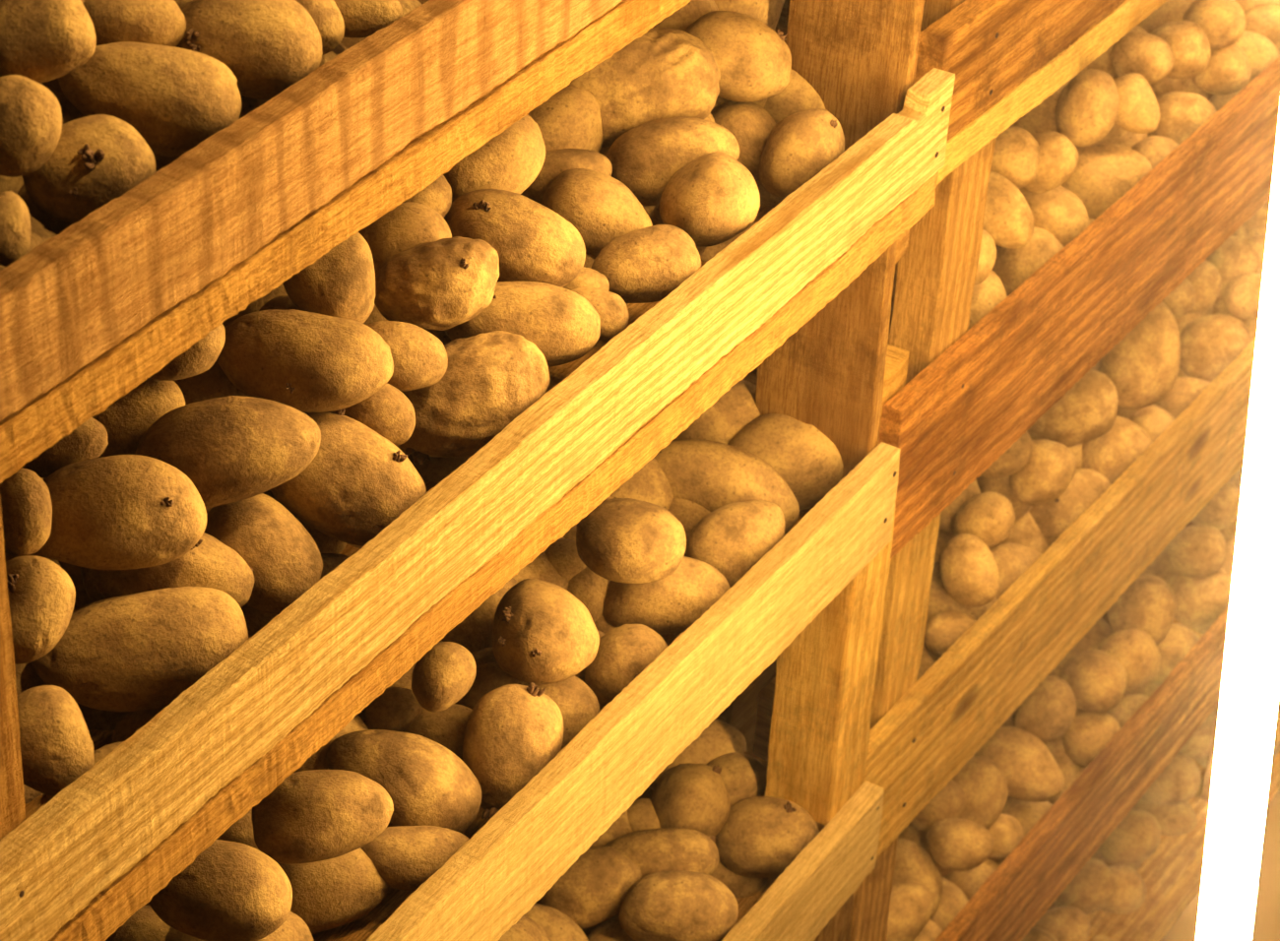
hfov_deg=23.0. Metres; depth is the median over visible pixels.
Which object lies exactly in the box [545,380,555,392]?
potato
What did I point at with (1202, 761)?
potato
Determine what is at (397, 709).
potato
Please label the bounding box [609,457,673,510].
potato
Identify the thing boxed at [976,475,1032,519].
potato
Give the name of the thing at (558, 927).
potato
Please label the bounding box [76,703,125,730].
potato
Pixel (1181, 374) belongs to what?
potato
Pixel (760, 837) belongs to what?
potato
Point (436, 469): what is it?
potato
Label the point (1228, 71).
potato
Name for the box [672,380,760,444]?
potato
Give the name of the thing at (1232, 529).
potato
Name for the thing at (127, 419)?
potato
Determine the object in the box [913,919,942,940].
potato
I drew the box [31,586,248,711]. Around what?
potato
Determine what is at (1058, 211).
potato
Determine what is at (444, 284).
potato
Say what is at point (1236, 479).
potato
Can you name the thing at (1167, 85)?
potato
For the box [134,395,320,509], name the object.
potato
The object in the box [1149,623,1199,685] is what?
potato
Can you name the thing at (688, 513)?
potato
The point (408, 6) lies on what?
potato
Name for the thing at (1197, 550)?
potato
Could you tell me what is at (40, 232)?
potato
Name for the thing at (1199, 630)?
potato
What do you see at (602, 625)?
potato
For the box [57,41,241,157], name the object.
potato
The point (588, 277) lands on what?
potato
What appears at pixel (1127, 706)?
potato
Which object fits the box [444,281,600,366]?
potato
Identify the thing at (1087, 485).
potato
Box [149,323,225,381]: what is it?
potato
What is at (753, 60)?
potato
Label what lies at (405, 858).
potato
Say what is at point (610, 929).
potato
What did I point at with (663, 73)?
potato
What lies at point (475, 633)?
potato
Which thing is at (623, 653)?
potato
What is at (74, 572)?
potato
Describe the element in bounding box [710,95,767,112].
potato
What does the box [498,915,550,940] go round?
potato
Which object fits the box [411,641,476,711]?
potato
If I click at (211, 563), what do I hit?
potato
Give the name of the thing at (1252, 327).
potato
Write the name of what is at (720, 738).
potato
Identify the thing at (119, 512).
potato
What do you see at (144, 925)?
potato
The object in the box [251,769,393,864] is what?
potato
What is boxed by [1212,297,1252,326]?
potato
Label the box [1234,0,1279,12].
potato
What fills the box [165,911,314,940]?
potato
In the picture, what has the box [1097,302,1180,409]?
potato
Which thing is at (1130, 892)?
potato
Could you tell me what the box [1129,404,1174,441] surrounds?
potato
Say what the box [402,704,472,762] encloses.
potato
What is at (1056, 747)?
potato
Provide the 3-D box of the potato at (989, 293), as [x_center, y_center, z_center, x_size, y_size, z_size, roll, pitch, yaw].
[0.283,-0.138,2.627,0.057,0.063,0.050,31,43,33]
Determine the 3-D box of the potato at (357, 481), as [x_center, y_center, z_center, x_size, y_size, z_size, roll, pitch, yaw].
[-0.167,0.006,1.780,0.093,0.075,0.062,7,35,4]
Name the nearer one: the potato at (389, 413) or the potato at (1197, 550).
the potato at (389, 413)
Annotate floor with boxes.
[1160,741,1279,940]
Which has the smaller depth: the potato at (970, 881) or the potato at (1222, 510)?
the potato at (970, 881)
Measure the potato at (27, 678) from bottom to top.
0.078 m
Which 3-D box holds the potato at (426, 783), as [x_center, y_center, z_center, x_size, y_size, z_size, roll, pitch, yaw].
[-0.153,0.204,2.039,0.102,0.072,0.067,13,36,13]
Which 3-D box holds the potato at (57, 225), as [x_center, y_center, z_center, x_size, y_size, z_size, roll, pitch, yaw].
[-0.262,-0.116,1.498,0.085,0.079,0.081,-15,39,-25]
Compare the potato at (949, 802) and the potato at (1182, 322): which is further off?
the potato at (1182, 322)
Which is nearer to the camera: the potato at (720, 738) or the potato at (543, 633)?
the potato at (543, 633)
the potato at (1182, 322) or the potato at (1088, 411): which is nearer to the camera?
the potato at (1088, 411)
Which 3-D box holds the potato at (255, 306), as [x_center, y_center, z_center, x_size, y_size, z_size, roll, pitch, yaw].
[-0.225,-0.103,1.893,0.081,0.090,0.076,-26,45,-35]
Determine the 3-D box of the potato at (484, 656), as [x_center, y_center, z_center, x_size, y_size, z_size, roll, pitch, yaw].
[-0.108,0.142,2.148,0.048,0.039,0.037,-8,37,-16]
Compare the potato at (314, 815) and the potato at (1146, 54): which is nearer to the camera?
the potato at (314, 815)
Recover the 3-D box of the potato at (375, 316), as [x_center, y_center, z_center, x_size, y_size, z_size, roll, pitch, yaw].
[-0.166,-0.096,1.938,0.079,0.081,0.068,30,43,32]
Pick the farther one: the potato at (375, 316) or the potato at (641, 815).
the potato at (641, 815)
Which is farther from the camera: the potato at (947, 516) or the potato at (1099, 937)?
the potato at (1099, 937)
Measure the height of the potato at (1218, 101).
0.052 m
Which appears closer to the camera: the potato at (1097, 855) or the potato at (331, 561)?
the potato at (331, 561)
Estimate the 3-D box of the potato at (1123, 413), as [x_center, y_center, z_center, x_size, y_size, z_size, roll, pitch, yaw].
[0.472,-0.084,3.173,0.080,0.072,0.078,13,36,13]
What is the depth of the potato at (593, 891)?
2.48 m
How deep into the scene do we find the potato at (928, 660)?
2.84 m
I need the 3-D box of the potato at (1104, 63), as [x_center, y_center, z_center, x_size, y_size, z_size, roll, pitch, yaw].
[0.427,-0.372,2.907,0.087,0.084,0.075,-15,39,-24]
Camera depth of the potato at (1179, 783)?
3.79 m
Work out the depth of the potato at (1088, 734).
3.33 m
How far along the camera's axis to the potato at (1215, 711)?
4.01 m
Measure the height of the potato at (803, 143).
0.061 m
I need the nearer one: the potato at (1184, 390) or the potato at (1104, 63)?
the potato at (1104, 63)
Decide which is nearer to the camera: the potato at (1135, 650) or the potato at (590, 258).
the potato at (590, 258)
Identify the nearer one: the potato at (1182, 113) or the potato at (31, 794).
the potato at (31, 794)
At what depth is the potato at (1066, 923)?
3.62 m
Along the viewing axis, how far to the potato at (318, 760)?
2.04 m
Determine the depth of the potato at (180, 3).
1.55 m
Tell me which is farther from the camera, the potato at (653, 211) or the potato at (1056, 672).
the potato at (1056, 672)
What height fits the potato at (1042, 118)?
0.080 m
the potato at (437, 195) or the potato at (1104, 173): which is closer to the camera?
the potato at (437, 195)
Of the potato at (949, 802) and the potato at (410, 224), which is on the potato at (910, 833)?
the potato at (949, 802)
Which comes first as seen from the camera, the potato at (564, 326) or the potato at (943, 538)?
the potato at (564, 326)
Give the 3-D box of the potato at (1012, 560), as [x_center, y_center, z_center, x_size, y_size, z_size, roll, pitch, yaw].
[0.347,0.103,2.972,0.085,0.073,0.072,-18,41,-27]
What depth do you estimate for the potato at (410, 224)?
1.86 m
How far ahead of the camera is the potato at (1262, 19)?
2.99 m
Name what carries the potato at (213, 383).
on the potato
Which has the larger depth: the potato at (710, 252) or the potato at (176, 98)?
the potato at (710, 252)
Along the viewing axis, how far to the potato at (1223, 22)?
2.89 m
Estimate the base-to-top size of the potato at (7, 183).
0.080 m
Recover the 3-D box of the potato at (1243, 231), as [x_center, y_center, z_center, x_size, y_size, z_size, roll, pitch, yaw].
[0.617,-0.248,3.334,0.058,0.053,0.059,30,43,32]
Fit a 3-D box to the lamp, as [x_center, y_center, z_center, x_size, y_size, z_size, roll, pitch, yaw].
[0.388,-0.637,1.390,0.162,2.406,0.042,31,44,33]
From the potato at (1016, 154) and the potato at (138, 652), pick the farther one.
the potato at (1016, 154)
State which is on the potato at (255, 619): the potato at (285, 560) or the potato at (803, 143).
the potato at (285, 560)
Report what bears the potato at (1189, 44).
on the potato at (1182, 113)
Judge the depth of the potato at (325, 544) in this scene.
1.81 m
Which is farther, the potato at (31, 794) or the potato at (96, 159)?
the potato at (31, 794)
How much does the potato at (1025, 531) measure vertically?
0.064 m
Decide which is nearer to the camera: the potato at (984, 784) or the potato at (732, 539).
the potato at (732, 539)
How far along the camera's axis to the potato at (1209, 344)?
3.21 m
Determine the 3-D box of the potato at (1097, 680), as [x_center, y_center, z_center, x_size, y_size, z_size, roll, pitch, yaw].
[0.481,0.224,3.333,0.069,0.068,0.075,-16,40,-26]
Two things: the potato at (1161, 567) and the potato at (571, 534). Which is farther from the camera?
the potato at (1161, 567)
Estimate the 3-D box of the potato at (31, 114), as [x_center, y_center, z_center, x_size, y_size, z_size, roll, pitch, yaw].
[-0.279,-0.154,1.409,0.041,0.045,0.042,-15,39,-25]
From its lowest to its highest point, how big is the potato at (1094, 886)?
0.069 m
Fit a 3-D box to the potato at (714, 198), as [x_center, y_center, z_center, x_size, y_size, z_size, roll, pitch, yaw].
[0.045,-0.175,2.034,0.061,0.062,0.064,-18,41,-27]
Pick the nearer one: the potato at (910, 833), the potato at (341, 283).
the potato at (341, 283)
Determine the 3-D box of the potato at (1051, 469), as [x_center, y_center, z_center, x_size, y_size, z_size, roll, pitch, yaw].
[0.376,0.000,2.946,0.066,0.063,0.058,-23,43,-33]
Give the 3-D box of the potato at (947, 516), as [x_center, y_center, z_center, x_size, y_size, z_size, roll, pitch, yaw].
[0.292,0.029,2.901,0.045,0.056,0.052,7,35,5]
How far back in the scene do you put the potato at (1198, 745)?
3.85 m
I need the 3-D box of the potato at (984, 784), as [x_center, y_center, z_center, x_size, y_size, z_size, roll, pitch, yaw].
[0.338,0.326,3.186,0.069,0.075,0.065,-3,36,-9]
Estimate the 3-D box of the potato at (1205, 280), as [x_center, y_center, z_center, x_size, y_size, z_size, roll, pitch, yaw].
[0.561,-0.185,3.184,0.052,0.055,0.048,-21,42,-30]
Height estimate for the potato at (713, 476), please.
0.070 m
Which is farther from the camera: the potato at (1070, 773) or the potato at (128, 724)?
the potato at (1070, 773)
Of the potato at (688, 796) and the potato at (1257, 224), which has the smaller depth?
the potato at (688, 796)
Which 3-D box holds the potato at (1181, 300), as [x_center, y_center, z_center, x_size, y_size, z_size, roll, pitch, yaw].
[0.528,-0.176,3.153,0.056,0.049,0.051,-4,36,-11]
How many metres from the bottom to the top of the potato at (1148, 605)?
0.085 m
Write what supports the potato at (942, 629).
on the potato at (928, 660)
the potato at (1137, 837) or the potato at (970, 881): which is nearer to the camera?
the potato at (970, 881)
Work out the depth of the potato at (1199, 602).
3.52 m
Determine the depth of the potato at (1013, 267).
2.67 m
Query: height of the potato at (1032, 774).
0.066 m
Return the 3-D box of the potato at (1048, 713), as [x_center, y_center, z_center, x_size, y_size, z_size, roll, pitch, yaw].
[0.420,0.248,3.263,0.070,0.066,0.056,-23,43,-32]
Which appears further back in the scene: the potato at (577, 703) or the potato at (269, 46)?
the potato at (577, 703)
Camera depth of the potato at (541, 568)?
2.21 m
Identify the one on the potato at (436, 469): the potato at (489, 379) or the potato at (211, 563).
the potato at (489, 379)
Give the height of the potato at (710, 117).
0.036 m
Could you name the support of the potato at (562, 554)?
on the potato at (591, 589)
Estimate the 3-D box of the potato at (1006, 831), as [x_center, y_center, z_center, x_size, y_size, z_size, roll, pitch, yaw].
[0.364,0.373,3.210,0.057,0.045,0.047,12,36,12]
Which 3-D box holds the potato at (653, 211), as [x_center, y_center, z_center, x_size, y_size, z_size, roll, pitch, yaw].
[0.010,-0.169,2.097,0.070,0.072,0.063,30,43,32]
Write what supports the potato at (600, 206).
on the potato at (590, 258)
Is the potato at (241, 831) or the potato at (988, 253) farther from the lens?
the potato at (988, 253)
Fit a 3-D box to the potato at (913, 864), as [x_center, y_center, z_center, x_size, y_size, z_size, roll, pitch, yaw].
[0.265,0.406,3.130,0.064,0.076,0.080,-23,43,-32]
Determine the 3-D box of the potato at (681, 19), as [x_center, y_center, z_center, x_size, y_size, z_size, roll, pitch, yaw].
[0.023,-0.310,2.190,0.075,0.081,0.066,11,36,10]
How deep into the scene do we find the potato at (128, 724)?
1.67 m
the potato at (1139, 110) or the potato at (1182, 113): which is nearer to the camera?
the potato at (1139, 110)
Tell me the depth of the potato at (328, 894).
1.97 m
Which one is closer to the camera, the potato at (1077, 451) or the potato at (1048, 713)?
the potato at (1077, 451)
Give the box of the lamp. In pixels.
[1195,106,1279,940]
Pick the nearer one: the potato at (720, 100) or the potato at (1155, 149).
the potato at (720, 100)
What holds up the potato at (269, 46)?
on the potato at (248, 104)
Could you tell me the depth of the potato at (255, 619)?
1.76 m
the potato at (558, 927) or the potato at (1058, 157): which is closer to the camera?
the potato at (558, 927)
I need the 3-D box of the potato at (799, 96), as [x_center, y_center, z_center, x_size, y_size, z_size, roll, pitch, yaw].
[0.117,-0.267,2.245,0.096,0.076,0.068,2,35,-2]
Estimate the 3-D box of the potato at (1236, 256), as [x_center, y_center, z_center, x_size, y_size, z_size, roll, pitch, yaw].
[0.614,-0.211,3.277,0.056,0.062,0.056,-27,45,-36]
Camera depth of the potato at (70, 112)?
1.51 m
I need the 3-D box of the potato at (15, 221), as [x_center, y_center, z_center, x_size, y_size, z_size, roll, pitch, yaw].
[-0.279,-0.105,1.381,0.025,0.030,0.026,-5,36,-12]
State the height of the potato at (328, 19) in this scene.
0.041 m
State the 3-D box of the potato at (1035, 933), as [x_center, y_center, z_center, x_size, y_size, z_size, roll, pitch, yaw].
[0.443,0.561,3.582,0.072,0.080,0.080,10,36,9]
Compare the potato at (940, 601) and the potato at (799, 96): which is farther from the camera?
the potato at (940, 601)
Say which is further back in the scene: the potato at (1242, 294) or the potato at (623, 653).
the potato at (1242, 294)
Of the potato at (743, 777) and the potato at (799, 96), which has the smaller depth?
the potato at (799, 96)
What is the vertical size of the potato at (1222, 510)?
0.064 m
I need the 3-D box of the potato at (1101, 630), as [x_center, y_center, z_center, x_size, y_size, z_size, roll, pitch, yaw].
[0.489,0.193,3.460,0.071,0.068,0.068,-14,39,-23]
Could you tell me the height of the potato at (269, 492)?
0.082 m
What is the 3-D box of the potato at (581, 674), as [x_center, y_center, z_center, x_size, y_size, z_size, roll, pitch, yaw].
[-0.041,0.133,2.205,0.046,0.042,0.042,12,36,12]
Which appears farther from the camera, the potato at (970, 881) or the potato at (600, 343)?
the potato at (970, 881)
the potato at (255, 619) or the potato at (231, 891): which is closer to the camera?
the potato at (255, 619)
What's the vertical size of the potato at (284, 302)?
0.033 m
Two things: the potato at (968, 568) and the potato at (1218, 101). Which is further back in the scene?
the potato at (1218, 101)
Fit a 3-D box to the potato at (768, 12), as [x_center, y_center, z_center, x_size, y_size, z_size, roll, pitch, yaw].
[0.067,-0.337,2.244,0.071,0.097,0.079,16,37,17]
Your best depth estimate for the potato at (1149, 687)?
3.52 m
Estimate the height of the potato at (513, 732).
0.080 m
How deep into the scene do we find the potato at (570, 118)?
2.05 m
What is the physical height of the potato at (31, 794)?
0.073 m
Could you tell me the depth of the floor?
3.77 m
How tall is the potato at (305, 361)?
0.056 m
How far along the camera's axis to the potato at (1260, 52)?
2.96 m
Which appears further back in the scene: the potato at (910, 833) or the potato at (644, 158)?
the potato at (910, 833)
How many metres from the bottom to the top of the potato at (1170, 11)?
0.075 m
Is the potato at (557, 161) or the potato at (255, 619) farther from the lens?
the potato at (557, 161)
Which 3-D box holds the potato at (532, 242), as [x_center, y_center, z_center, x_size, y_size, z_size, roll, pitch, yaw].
[-0.076,-0.141,1.921,0.088,0.063,0.053,7,35,5]
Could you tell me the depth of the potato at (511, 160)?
1.93 m
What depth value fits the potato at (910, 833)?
3.18 m
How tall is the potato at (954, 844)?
0.053 m
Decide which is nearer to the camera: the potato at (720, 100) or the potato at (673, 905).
the potato at (720, 100)
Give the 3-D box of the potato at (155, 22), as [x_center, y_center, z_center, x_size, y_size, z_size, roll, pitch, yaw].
[-0.243,-0.213,1.498,0.053,0.031,0.031,-2,36,-7]
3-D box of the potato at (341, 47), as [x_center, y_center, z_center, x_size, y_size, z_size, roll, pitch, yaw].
[-0.178,-0.191,1.609,0.085,0.087,0.082,5,35,3]
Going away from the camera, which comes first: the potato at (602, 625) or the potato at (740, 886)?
the potato at (602, 625)
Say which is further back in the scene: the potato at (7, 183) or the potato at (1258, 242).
the potato at (1258, 242)
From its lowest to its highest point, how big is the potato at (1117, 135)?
0.069 m
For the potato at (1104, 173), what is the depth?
2.79 m
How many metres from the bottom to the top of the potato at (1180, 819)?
0.066 m
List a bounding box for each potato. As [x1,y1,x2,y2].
[0,0,96,83]
[0,74,62,177]
[0,175,23,193]
[0,191,30,266]
[0,213,57,270]
[0,468,52,556]
[4,552,61,567]
[5,555,75,663]
[14,661,47,696]
[16,183,72,234]
[16,685,94,796]
[21,417,108,477]
[22,114,156,223]
[23,784,41,804]
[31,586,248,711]
[34,454,206,570]
[40,78,84,124]
[46,741,123,802]
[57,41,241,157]
[58,560,92,611]
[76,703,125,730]
[79,532,254,607]
[82,0,186,47]
[92,378,185,457]
[105,905,170,940]
[111,705,167,743]
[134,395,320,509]
[148,839,292,940]
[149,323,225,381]
[153,95,269,171]
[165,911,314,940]
[173,360,248,405]
[174,0,191,8]
[175,0,322,99]
[203,493,322,614]
[205,489,275,513]
[216,309,393,412]
[216,808,259,850]
[222,284,287,326]
[240,604,278,638]
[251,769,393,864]
[258,295,298,311]
[270,408,426,546]
[277,847,389,933]
[282,232,375,323]
[294,714,368,772]
[295,0,344,55]
[296,517,347,553]
[319,42,347,66]
[320,553,349,579]
[326,729,481,833]
[333,0,402,38]
[333,383,415,446]
[340,0,422,48]
[357,201,451,273]
[360,826,469,891]
[361,640,442,714]
[363,304,388,324]
[364,686,423,731]
[366,320,447,391]
[374,236,499,330]
[396,330,550,464]
[398,448,471,481]
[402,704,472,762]
[403,174,451,217]
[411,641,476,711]
[423,328,451,345]
[440,577,518,653]
[443,115,545,202]
[444,189,585,287]
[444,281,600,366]
[455,661,599,750]
[462,682,564,819]
[471,646,496,665]
[491,578,599,684]
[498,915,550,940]
[512,536,568,590]
[520,86,603,195]
[522,148,612,203]
[523,903,588,940]
[536,846,640,928]
[540,168,652,255]
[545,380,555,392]
[545,538,586,580]
[563,266,609,291]
[563,496,613,540]
[567,27,720,147]
[567,567,611,622]
[572,286,628,340]
[575,630,604,682]
[576,498,686,583]
[582,253,627,306]
[584,624,667,706]
[586,913,636,940]
[589,810,633,847]
[590,224,702,303]
[593,339,610,346]
[593,614,616,634]
[602,556,730,634]
[604,828,719,878]
[605,116,739,204]
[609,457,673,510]
[619,870,738,940]
[627,798,660,831]
[641,204,705,256]
[648,719,746,790]
[650,763,730,843]
[651,0,718,31]
[654,439,799,534]
[659,152,760,247]
[667,498,710,557]
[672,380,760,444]
[685,10,791,102]
[686,500,784,587]
[700,221,755,261]
[704,112,714,123]
[706,753,766,807]
[709,860,768,897]
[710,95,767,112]
[710,101,775,180]
[713,0,784,30]
[715,796,819,878]
[727,413,843,511]
[755,178,783,207]
[758,108,844,198]
[764,68,825,124]
[886,882,933,940]
[892,838,942,918]
[897,823,954,877]
[910,779,965,831]
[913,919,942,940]
[916,642,939,681]
[923,610,976,657]
[926,562,997,620]
[926,818,993,871]
[929,877,968,930]
[934,527,955,562]
[938,533,999,607]
[939,478,980,534]
[943,858,1002,900]
[952,756,1008,829]
[954,491,1015,548]
[967,269,1007,330]
[972,726,1064,802]
[974,229,996,284]
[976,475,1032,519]
[980,431,1032,478]
[983,171,1033,249]
[986,813,1024,860]
[989,543,1041,599]
[990,126,1039,189]
[992,226,1063,296]
[1001,512,1048,554]
[1001,708,1017,727]
[1001,796,1053,835]
[1009,79,1070,136]
[1009,439,1076,506]
[1014,675,1076,742]
[1019,186,1088,247]
[1022,927,1057,940]
[1024,130,1079,193]
[1026,369,1117,447]
[1028,468,1111,547]
[1031,439,1083,469]
[1033,905,1090,940]
[1043,736,1075,766]
[1047,645,1080,677]
[1048,764,1086,804]
[1054,857,1116,914]
[1055,68,1119,147]
[1059,649,1126,712]
[1060,143,1152,219]
[1061,710,1120,767]
[1075,618,1113,651]
[1080,25,1146,79]
[1082,416,1153,484]
[1090,362,1140,419]
[1091,849,1142,870]
[1092,935,1113,940]
[1096,124,1148,148]
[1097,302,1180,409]
[1097,629,1159,691]
[1097,808,1160,865]
[1100,865,1146,914]
[1105,694,1149,728]
[1107,573,1175,645]
[1110,31,1173,84]
[1113,72,1159,133]
[1123,680,1158,697]
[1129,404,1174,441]
[1131,135,1179,168]
[1132,798,1197,836]
[1137,0,1196,33]
[1141,752,1200,806]
[1143,547,1176,581]
[1147,91,1215,144]
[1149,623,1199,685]
[1150,20,1211,79]
[1150,76,1208,99]
[1153,377,1211,419]
[1161,277,1195,318]
[1165,524,1226,577]
[1165,569,1231,628]
[1174,305,1213,335]
[1176,367,1187,377]
[1179,314,1252,382]
[1179,712,1216,758]
[1181,0,1245,48]
[1186,260,1220,314]
[1187,626,1210,635]
[1191,480,1240,529]
[1192,43,1251,95]
[1192,755,1209,767]
[1193,777,1203,797]
[1205,235,1260,297]
[1209,85,1245,111]
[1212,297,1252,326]
[1212,705,1218,716]
[1218,517,1237,538]
[1220,532,1236,576]
[1223,272,1262,319]
[1228,464,1243,490]
[1232,222,1249,240]
[1233,30,1279,83]
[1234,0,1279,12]
[1244,3,1279,51]
[1245,199,1270,238]
[1246,234,1266,274]
[1247,316,1258,340]
[1273,704,1279,750]
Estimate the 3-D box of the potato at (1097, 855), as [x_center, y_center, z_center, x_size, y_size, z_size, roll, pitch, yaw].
[0.564,0.470,3.800,0.086,0.073,0.068,-9,37,-18]
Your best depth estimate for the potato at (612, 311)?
1.93 m
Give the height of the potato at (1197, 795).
0.077 m
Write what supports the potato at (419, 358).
on the potato at (489, 379)
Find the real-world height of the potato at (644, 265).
0.049 m
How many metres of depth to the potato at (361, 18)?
1.57 m
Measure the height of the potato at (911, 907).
0.070 m
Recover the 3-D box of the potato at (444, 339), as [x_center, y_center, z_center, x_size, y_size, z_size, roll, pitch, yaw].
[-0.123,-0.084,1.955,0.085,0.098,0.090,-18,40,-27]

